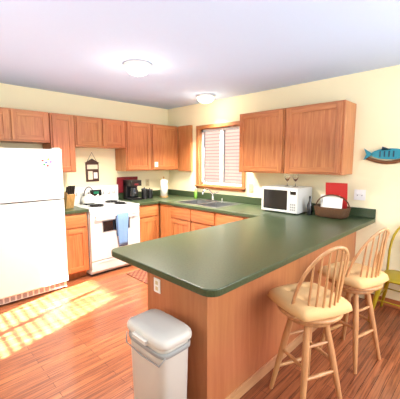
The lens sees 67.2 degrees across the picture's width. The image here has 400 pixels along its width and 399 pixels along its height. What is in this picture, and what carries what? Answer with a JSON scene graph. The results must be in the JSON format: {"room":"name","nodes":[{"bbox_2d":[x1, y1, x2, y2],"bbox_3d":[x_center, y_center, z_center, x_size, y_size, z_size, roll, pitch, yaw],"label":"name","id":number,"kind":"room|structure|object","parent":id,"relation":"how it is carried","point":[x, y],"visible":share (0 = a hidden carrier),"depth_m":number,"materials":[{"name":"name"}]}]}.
{"room":"kitchen","nodes":[
{"label":"kitchen","id":0,"kind":"room"},
{"bbox_2d":[0,83,168,237],"bbox_3d":[-2.189,-0.210,3.989,0.119,2.440,4.700,7,10,44],"label":"wall","id":1,"kind":"structure","parent":0,"point":[22,97],"depth_m":4.43,"materials":[{"name":"paint"}]},
{"bbox_2d":[0,107,49,143],"bbox_3d":[-2.268,-0.863,3.526,0.337,0.370,0.850,7,10,44],"label":"upper cabinet","id":2,"kind":"object","parent":1,"relation":"attached to","point":[23,126],"visible":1,"depth_m":3.52,"materials":[{"name":"brown wood"}]},
{"bbox_2d":[42,112,75,171],"bbox_3d":[-1.856,-0.731,3.960,0.337,0.740,0.300,7,10,44],"label":"upper cabinet","id":3,"kind":"object","parent":1,"relation":"attached to","point":[61,132],"visible":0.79,"depth_m":3.86,"materials":[{"name":"brown wood"}]},
{"bbox_2d":[74,115,124,148],"bbox_3d":[-1.482,-0.946,4.313,0.337,0.400,0.750,7,10,44],"label":"upper cabinet","id":4,"kind":"object","parent":1,"relation":"attached to","point":[91,132],"visible":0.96,"depth_m":4.17,"materials":[{"name":"brown wood"}]},
{"bbox_2d":[115,121,150,170],"bbox_3d":[-1.052,-0.830,4.763,0.337,0.740,0.460,7,10,44],"label":"upper cabinet","id":5,"kind":"object","parent":1,"relation":"attached to","point":[134,154],"visible":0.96,"depth_m":4.63,"materials":[{"name":"brown wood"}]},
{"bbox_2d":[150,124,177,169],"bbox_3d":[-0.688,-0.876,5.127,0.337,0.740,0.565,7,10,44],"label":"upper cabinet","id":6,"kind":"object","parent":1,"relation":"attached to","point":[164,146],"visible":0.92,"depth_m":5.00,"materials":[{"name":"brown wood"}]},
{"bbox_2d":[0,266,399,398],"bbox_3d":[-0.067,1.290,2.052,6.100,0.060,4.700,7,10,44],"label":"floor","id":7,"kind":"structure","parent":0,"point":[68,341],"depth_m":2.41,"materials":[{"name":"brown wood"}]},
{"bbox_2d":[0,148,67,304],"bbox_3d":[-2.082,0.245,3.484,0.795,1.660,0.750,7,10,44],"label":"fridge","id":8,"kind":"object","parent":7,"relation":"on","point":[33,253],"visible":1,"depth_m":3.25,"materials":[{"name":"white metal"}]},
{"bbox_2d":[65,212,88,279],"bbox_3d":[-1.771,0.580,4.003,0.624,0.868,0.320,7,10,44],"label":"base cabinet","id":9,"kind":"object","parent":7,"relation":"on","point":[77,244],"visible":0.54,"depth_m":3.80,"materials":[{"name":"brown wood"}]},
{"bbox_2d":[61,198,87,214],"bbox_3d":[-1.766,0.079,3.936,0.638,0.140,0.334,7,10,44],"label":"countertop","id":10,"kind":"structure","parent":9,"relation":"on","point":[75,209],"depth_m":3.78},
{"bbox_2d":[64,185,74,208],"bbox_3d":[-1.672,-0.033,3.849,0.213,0.301,0.100,7,10,44],"label":"knife block","id":11,"kind":"object","parent":10,"relation":"on","point":[69,196],"visible":0.96,"depth_m":3.81,"materials":[{"name":"brown wood"}]},
{"bbox_2d":[74,184,139,275],"bbox_3d":[-1.351,0.394,4.337,0.718,1.155,0.754,7,10,44],"label":"stove","id":12,"kind":"object","parent":7,"relation":"on","point":[103,210],"visible":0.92,"depth_m":4.09,"materials":[{"name":"white metal"}]},
{"bbox_2d":[82,187,98,203],"bbox_3d":[-1.550,-0.069,4.267,0.196,0.232,0.247,7,10,44],"label":"kettle","id":13,"kind":"object","parent":12,"relation":"on","point":[88,198],"visible":0.98,"depth_m":4.20,"materials":[{"name":"white metal"}]},
{"bbox_2d":[116,212,128,246],"bbox_3d":[-1.062,0.406,4.136,0.042,0.461,0.180,7,10,44],"label":"towel","id":14,"kind":"object","parent":12,"relation":"hanging from","point":[122,219],"visible":1,"depth_m":4.12,"materials":[{"name":"blue fabric"}]},
{"bbox_2d":[126,269,146,283],"bbox_3d":[-0.501,1.015,3.986,0.830,0.008,0.580,7,10,44],"label":"rug","id":15,"kind":"object","parent":7,"relation":"on","point":[140,274],"visible":0.25,"depth_m":4.01,"materials":[{"name":"red fabric"}]},
{"bbox_2d":[139,204,159,241],"bbox_3d":[-0.976,0.481,4.797,0.624,0.868,0.385,7,10,44],"label":"base cabinet","id":16,"kind":"object","parent":7,"relation":"on","point":[149,222],"visible":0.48,"depth_m":4.56,"materials":[{"name":"brown wood"}]},
{"bbox_2d":[118,189,191,205],"bbox_3d":[-0.730,-0.050,4.971,0.638,0.140,1.085,7,10,44],"label":"countertop","id":17,"kind":"structure","parent":16,"relation":"on","point":[172,195],"depth_m":5.08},
{"bbox_2d":[117,176,137,192],"bbox_3d":[-1.178,-0.241,4.877,0.051,0.255,0.380,7,10,44],"label":"tray","id":18,"kind":"object","parent":17,"relation":"on","point":[120,183],"visible":0.5,"depth_m":4.80,"materials":[{"name":"red plastic"}]},
{"bbox_2d":[123,180,141,200],"bbox_3d":[-1.059,-0.153,4.776,0.271,0.310,0.190,7,10,44],"label":"coffee maker","id":19,"kind":"object","parent":17,"relation":"on","point":[130,191],"visible":1,"depth_m":4.73,"materials":[{"name":"black plastic"}]},
{"bbox_2d":[141,187,149,198],"bbox_3d":[-0.897,-0.103,4.869,0.103,0.189,0.103,5,9,35],"label":"canister","id":20,"kind":"object","parent":17,"relation":"on","point":[146,193],"depth_m":4.84,"materials":[{"name":"black plastic"}]},
{"bbox_2d":[160,177,167,196],"bbox_3d":[-0.615,-0.217,5.140,0.150,0.348,0.150,7,10,44],"label":"paper towel","id":21,"kind":"object","parent":17,"relation":"on","point":[163,188],"visible":1,"depth_m":5.10,"materials":[{"name":"white paper"}]},
{"bbox_2d":[126,309,191,398],"bbox_3d":[-0.237,0.988,1.684,0.359,0.631,0.278,7,10,44],"label":"trash can","id":22,"kind":"object","parent":7,"relation":"on","point":[160,343],"visible":1,"depth_m":1.58,"materials":[{"name":"plastic"}]},
{"bbox_2d":[160,204,170,237],"bbox_3d":[-0.292,0.473,4.863,0.250,0.868,0.676,7,10,44],"label":"base cabinet","id":23,"kind":"object","parent":7,"relation":"on","point":[165,223],"visible":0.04,"depth_m":4.60,"materials":[{"name":"brown wood"}]},
{"bbox_2d":[170,206,215,234],"bbox_3d":[0.119,0.524,4.455,0.910,0.868,0.714,7,10,44],"label":"base cabinet","id":24,"kind":"object","parent":7,"relation":"on","point":[183,220],"visible":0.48,"depth_m":4.20,"materials":[{"name":"brown wood"}]},
{"bbox_2d":[159,191,277,217],"bbox_3d":[0.268,0.041,4.238,1.820,0.140,0.728,7,10,44],"label":"countertop","id":25,"kind":"structure","parent":24,"relation":"on","point":[249,207],"depth_m":4.15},
{"bbox_2d":[194,187,197,198],"bbox_3d":[-0.072,-0.108,4.919,0.060,0.185,0.065,7,10,44],"label":"soap bottle","id":26,"kind":"object","parent":25,"relation":"on","point":[195,194],"visible":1,"depth_m":4.90,"materials":[{"name":"green plastic"}]},
{"bbox_2d":[176,199,241,207],"bbox_3d":[0.112,0.129,4.406,0.864,0.164,0.574,7,10,44],"label":"sink","id":27,"kind":"object","parent":25,"relation":"in","point":[208,203],"visible":0.27,"depth_m":4.45,"materials":[{"name":"metal"}]},
{"bbox_2d":[202,188,222,201],"bbox_3d":[0.156,-0.069,4.530,0.314,0.196,0.264,7,10,44],"label":"faucet","id":28,"kind":"object","parent":25,"relation":"on","point":[212,198],"visible":1,"depth_m":4.58,"materials":[{"name":"silver metal"}]},
{"bbox_2d":[216,213,245,224],"bbox_3d":[0.606,0.584,3.975,0.458,0.868,0.714,7,10,44],"label":"base cabinet","id":29,"kind":"object","parent":7,"relation":"on","point":[221,218],"visible":0.12,"depth_m":3.72,"materials":[{"name":"brown wood"}]},
{"bbox_2d":[147,232,355,398],"bbox_3d":[0.687,0.740,2.711,0.572,0.869,2.410,7,10,44],"label":"base cabinet","id":30,"kind":"object","parent":7,"relation":"on","point":[235,339],"visible":0.5,"depth_m":1.90,"materials":[{"name":"brown wood"}]},
{"bbox_2d":[111,203,375,296],"bbox_3d":[0.613,0.242,2.618,0.970,0.140,2.558,7,10,44],"label":"countertop","id":31,"kind":"structure","parent":30,"relation":"on","point":[218,260],"depth_m":2.08,"materials":[{"name":"green laminate"}]},
{"bbox_2d":[261,185,311,213],"bbox_3d":[1.049,-0.009,3.659,0.470,0.299,0.367,7,10,44],"label":"microwave","id":32,"kind":"object","parent":31,"relation":"on","point":[286,199],"visible":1,"depth_m":3.50,"materials":[{"name":"white plastic"}]},
{"bbox_2d":[285,174,289,186],"bbox_3d":[1.058,-0.237,3.648,0.065,0.155,0.065,5,9,35],"label":"wine glass","id":33,"kind":"object","parent":32,"relation":"on","point":[287,177],"depth_m":3.62,"materials":[{"name":"clear glass"}]},
{"bbox_2d":[293,174,297,186],"bbox_3d":[1.144,-0.232,3.606,0.065,0.155,0.065,5,9,35],"label":"wine glass","id":34,"kind":"object","parent":32,"relation":"on","point":[295,176],"depth_m":3.58,"materials":[{"name":"clear glass"}]},
{"bbox_2d":[307,196,312,214],"bbox_3d":[1.236,0.067,3.394,0.060,0.215,0.060,7,10,44],"label":"bottle","id":35,"kind":"object","parent":31,"relation":"on","point":[309,208],"visible":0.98,"depth_m":3.38,"materials":[{"name":"clear glass"}]},
{"bbox_2d":[314,194,351,218],"bbox_3d":[1.435,0.066,3.266,0.366,0.247,0.238,7,10,44],"label":"basket","id":36,"kind":"object","parent":31,"relation":"on","point":[334,213],"visible":0.96,"depth_m":3.19,"materials":[{"name":"wicker"}]},
{"bbox_2d":[321,196,343,208],"bbox_3d":[1.409,0.071,3.212,0.200,0.179,0.031,7,10,44],"label":"brochure","id":37,"kind":"object","parent":36,"relation":"in","point":[327,201],"depth_m":3.22,"materials":[{"name":"white paper"}]},
{"bbox_2d":[321,182,347,208],"bbox_3d":[1.465,-0.016,3.294,0.270,0.334,0.061,7,10,44],"label":"brochure","id":38,"kind":"object","parent":36,"relation":"in","point":[340,189],"depth_m":3.25,"materials":[{"name":"red paper"}]},
{"bbox_2d":[267,246,352,398],"bbox_3d":[0.673,0.752,1.870,0.400,1.058,0.420,-3,8,-21],"label":"bar stool","id":39,"kind":"object","parent":7,"relation":"on","point":[308,306],"visible":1,"depth_m":1.75,"materials":[{"name":"brown wood"}]},
{"bbox_2d":[317,228,389,373],"bbox_3d":[1.166,0.698,2.300,0.400,1.058,0.420,-4,8,-30],"label":"bar stool","id":40,"kind":"object","parent":7,"relation":"on","point":[363,279],"visible":0.81,"depth_m":2.17,"materials":[{"name":"brown wood"}]},
{"bbox_2d":[368,226,399,321],"bbox_3d":[1.916,0.698,2.817,0.454,0.932,0.477,7,10,44],"label":"metal chair","id":41,"kind":"object","parent":7,"relation":"on","point":[394,276],"visible":0.79,"depth_m":2.96,"materials":[{"name":"yellow metal"}]},
{"bbox_2d":[0,0,399,108],"bbox_3d":[-0.067,-1.201,1.742,6.100,0.080,4.700,7,10,44],"label":"ceiling","id":42,"kind":"structure","parent":0,"point":[189,50],"depth_m":2.42,"materials":[{"name":"paint"}]},
{"bbox_2d":[123,60,151,75],"bbox_3d":[-0.601,-1.252,2.910,0.270,0.103,0.270,7,10,44],"label":"ceiling light","id":43,"kind":"object","parent":42,"relation":"attached to","point":[138,67],"visible":1,"depth_m":2.83,"materials":[{"name":"white glass"}]},
{"bbox_2d":[196,94,214,102],"bbox_3d":[0.080,-1.422,4.281,0.270,0.103,0.270,7,10,44],"label":"ceiling light","id":44,"kind":"object","parent":42,"relation":"attached to","point":[205,98],"visible":1,"depth_m":4.20,"materials":[{"name":"white glass"}]},
{"bbox_2d":[168,65,399,300],"bbox_3d":[1.561,-0.153,3.524,5.900,2.440,0.120,7,10,44],"label":"wall","id":45,"kind":"structure","parent":0,"point":[374,95],"depth_m":3.26,"materials":[{"name":"paint"}]},
{"bbox_2d":[178,125,192,170],"bbox_3d":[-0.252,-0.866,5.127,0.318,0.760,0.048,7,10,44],"label":"upper cabinet","id":46,"kind":"object","parent":45,"relation":"attached to","point":[185,148],"depth_m":5.08,"materials":[{"name":"brown wood"}]},
{"bbox_2d":[195,121,245,191],"bbox_3d":[0.327,-0.657,4.662,1.014,1.014,0.150,7,10,44],"label":"window","id":47,"kind":"structure","parent":45,"relation":"in","point":[217,156],"depth_m":4.70,"materials":[{"name":"brown wood"}]},
{"bbox_2d":[249,184,252,191],"bbox_3d":[0.721,-0.165,4.272,0.072,0.115,0.008,7,10,44],"label":"electrical outlet","id":48,"kind":"object","parent":45,"relation":"attached to","point":[250,187],"visible":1,"depth_m":4.27,"materials":[{"name":"beige plastic"}]},
{"bbox_2d":[239,108,285,172],"bbox_3d":[0.854,-0.720,3.834,0.655,0.750,0.337,7,10,44],"label":"upper cabinet","id":49,"kind":"object","parent":45,"relation":"attached to","point":[262,142],"visible":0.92,"depth_m":3.69,"materials":[{"name":"brown wood"}]},
{"bbox_2d":[284,100,356,174],"bbox_3d":[1.322,-0.663,3.373,0.655,0.750,0.337,7,10,44],"label":"upper cabinet","id":50,"kind":"object","parent":45,"relation":"attached to","point":[319,138],"visible":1,"depth_m":3.21,"materials":[{"name":"brown wood"}]},
{"bbox_2d":[354,189,365,200],"bbox_3d":[1.733,-0.050,3.268,0.115,0.115,0.015,7,10,44],"label":"light switch","id":51,"kind":"object","parent":45,"relation":"attached to","point":[359,194],"visible":1,"depth_m":3.27,"materials":[{"name":"white plastic"}]},
{"bbox_2d":[364,147,399,163],"bbox_3d":[1.889,-0.447,3.044,0.426,0.178,0.037,7,10,44],"label":"fish decoration","id":52,"kind":"object","parent":45,"relation":"attached to","point":[387,153],"depth_m":3.05,"materials":[{"name":"blue wood"}]},
{"bbox_2d":[365,293,399,309],"bbox_3d":[2.713,1.169,2.440,2.520,0.085,0.013,7,10,44],"label":"baseboard","id":53,"kind":"structure","parent":45,"relation":"attached to","point":[389,300],"depth_m":3.15,"materials":[{"name":"brown wood"}]}
]}

